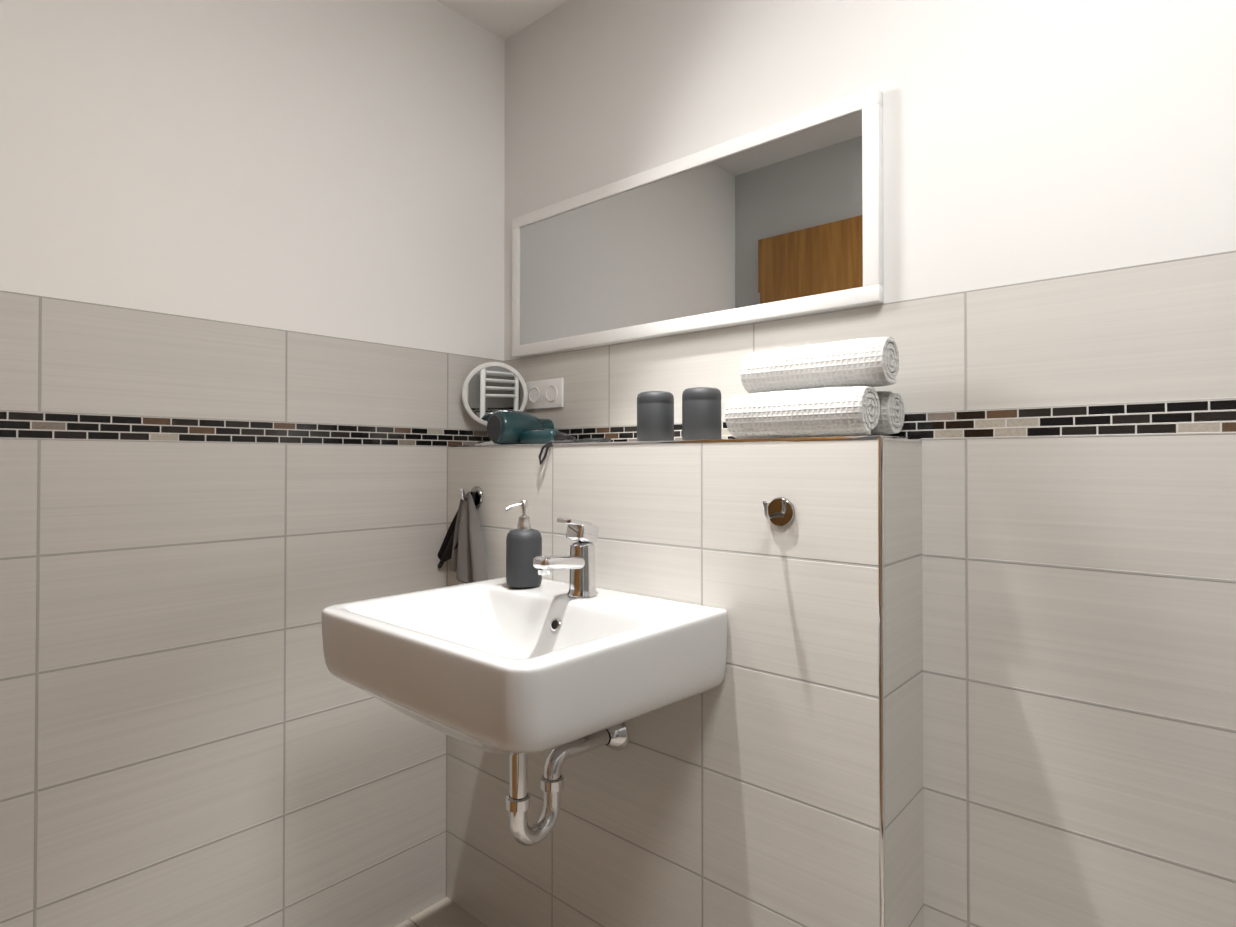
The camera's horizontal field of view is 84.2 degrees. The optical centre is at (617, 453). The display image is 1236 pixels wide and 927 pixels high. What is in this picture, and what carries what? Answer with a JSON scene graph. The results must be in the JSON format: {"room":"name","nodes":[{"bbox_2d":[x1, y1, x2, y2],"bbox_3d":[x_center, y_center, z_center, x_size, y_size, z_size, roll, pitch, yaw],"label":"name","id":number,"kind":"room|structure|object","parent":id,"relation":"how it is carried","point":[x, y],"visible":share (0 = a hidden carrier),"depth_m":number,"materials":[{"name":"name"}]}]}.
{"room":"bathroom","nodes":[
{"label":"bathroom","id":0,"kind":"room"},
{"bbox_2d":[0,0,504,926],"bbox_3d":[-0.741,-0.016,1.453,0.001,2.327,1.270,-1,-1,41],"label":"wall","id":1,"kind":"structure","parent":0,"point":[250,294],"depth_m":1.39,"materials":[{"name":"tile"}]},
{"bbox_2d":[393,897,487,926],"bbox_3d":[0.234,1.138,0.582,2.600,0.001,1.270,-1,-1,41],"label":"floor","id":2,"kind":"structure","parent":0,"point":[446,912],"depth_m":1.69,"materials":[{"name":"tile"}]},
{"bbox_2d":[437,0,567,39],"bbox_3d":[0.234,-1.188,0.607,2.600,0.001,1.270,-1,-1,41],"label":"ceiling","id":3,"kind":"structure","parent":0,"point":[504,19],"depth_m":1.82,"materials":[{"name":"white paint"}]},
{"bbox_2d":[446,435,923,926],"bbox_3d":[0.040,0.562,1.479,1.131,1.171,0.190,-1,-1,41],"label":"wall","id":4,"kind":"structure","parent":0,"point":[774,778],"depth_m":1.20,"materials":[{"name":"tile"}]},
{"bbox_2d":[459,486,482,505],"bbox_3d":[-0.366,0.106,1.684,0.050,0.050,0.046,-1,-1,41],"label":"hook","id":5,"kind":"object","parent":4,"relation":"attached to","point":[478,496],"visible":0.9,"depth_m":1.69,"materials":[{"name":"silver metal"}]},
{"bbox_2d":[437,491,488,582],"bbox_3d":[-0.402,0.218,1.708,0.263,0.248,0.048,-1,-1,41],"label":"hanging towel","id":6,"kind":"object","parent":5,"relation":"hanging from","point":[462,548],"visible":0.96,"depth_m":1.67,"materials":[{"name":"grey fabric"}]},
{"bbox_2d":[462,362,527,444],"bbox_3d":[-0.339,-0.132,1.826,0.136,0.223,0.148,-1,-1,41],"label":"mirror","id":7,"kind":"object","parent":4,"relation":"on","point":[489,389],"visible":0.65,"depth_m":1.81,"materials":[{"name":"white plastic"}]},
{"bbox_2d":[321,577,726,755],"bbox_3d":[-0.175,0.390,1.222,0.569,0.230,0.483,-1,-1,41],"label":"sink","id":8,"kind":"object","parent":4,"relation":"attached to","point":[498,666],"visible":1,"depth_m":1.08,"materials":[{"name":"white ceramic"}]},
{"bbox_2d":[505,500,541,587],"bbox_3d":[-0.198,0.187,1.433,0.074,0.178,0.076,-1,-1,41],"label":"soap dispenser","id":9,"kind":"object","parent":8,"relation":"on","point":[523,544],"visible":1,"depth_m":1.40,"materials":[{"name":"grey plastic"}]},
{"bbox_2d":[533,517,598,596],"bbox_3d":[-0.098,0.199,1.305,0.059,0.152,0.146,-1,-1,41],"label":"faucet","id":10,"kind":"object","parent":8,"relation":"on","point":[579,561],"visible":1,"depth_m":1.31,"materials":[{"name":"silver metal"}]},
{"bbox_2d":[506,722,628,845],"bbox_3d":[-0.095,0.610,1.292,0.074,0.202,0.269,-1,-1,41],"label":"siphon","id":11,"kind":"object","parent":8,"relation":"attached to","point":[518,796],"visible":0.77,"depth_m":1.26,"materials":[{"name":"silver metal"}]},
{"bbox_2d":[487,410,610,464],"bbox_3d":[-0.152,-0.041,1.639,0.350,0.135,0.189,-1,-1,41],"label":"hair dryer","id":12,"kind":"object","parent":4,"relation":"on","point":[505,427],"visible":0.94,"depth_m":1.66,"materials":[{"name":"teal plastic"}]},
{"bbox_2d":[637,391,673,440],"bbox_3d":[0.079,-0.077,1.444,0.078,0.106,0.078,-1,-1,41],"label":"cup","id":13,"kind":"object","parent":4,"relation":"on","point":[655,415],"visible":0.96,"depth_m":1.41,"materials":[{"name":"grey plastic"}]},
{"bbox_2d":[682,387,720,439],"bbox_3d":[0.168,-0.078,1.371,0.078,0.106,0.078,-1,-1,41],"label":"cup","id":14,"kind":"object","parent":4,"relation":"on","point":[701,413],"visible":0.9,"depth_m":1.34,"materials":[{"name":"grey plastic"}]},
{"bbox_2d":[761,497,794,526],"bbox_3d":[0.260,0.098,1.133,0.050,0.050,0.046,-1,-1,41],"label":"hook","id":15,"kind":"object","parent":4,"relation":"attached to","point":[779,511],"visible":1,"depth_m":1.14,"materials":[{"name":"silver metal"}]},
{"bbox_2d":[725,386,879,438],"bbox_3d":[0.313,-0.069,1.182,0.250,0.084,0.084,-1,-1,41],"label":"roll","id":16,"kind":"object","parent":4,"relation":"on","point":[835,411],"visible":1,"depth_m":1.14,"materials":[{"name":"white fabric"}]},
{"bbox_2d":[740,337,898,393],"bbox_3d":[0.351,-0.153,1.210,0.262,0.084,0.083,-1,-1,41],"label":"roll","id":17,"kind":"object","parent":16,"relation":"on","point":[871,362],"visible":0.98,"depth_m":1.17,"materials":[{"name":"white fabric"}]},
{"bbox_2d":[870,391,903,434],"bbox_3d":[0.380,-0.069,1.248,0.252,0.074,0.084,-1,-1,41],"label":"roll","id":18,"kind":"object","parent":4,"relation":"on","point":[891,419],"visible":0.06,"depth_m":1.15,"materials":[{"name":"white fabric"}]},
{"bbox_2d":[504,0,1235,926],"bbox_3d":[0.654,-0.020,1.071,2.600,2.327,0.001,-1,-1,41],"label":"wall","id":19,"kind":"structure","parent":0,"point":[1054,314],"depth_m":1.08,"materials":[{"name":"tile"}]},
{"bbox_2d":[526,378,563,409],"bbox_3d":[-0.195,-0.158,1.813,0.142,0.076,0.016,-1,-1,41],"label":"double electrical outlet","id":20,"kind":"object","parent":19,"relation":"attached to","point":[547,393],"visible":1,"depth_m":1.80,"materials":[{"name":"white plastic"}]},
{"bbox_2d":[512,87,883,357],"bbox_3d":[0.093,-0.462,1.552,1.004,0.389,0.024,-1,-1,41],"label":"mirror","id":21,"kind":"object","parent":19,"relation":"attached to","point":[783,219],"visible":1,"depth_m":1.44,"materials":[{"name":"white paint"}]}
]}

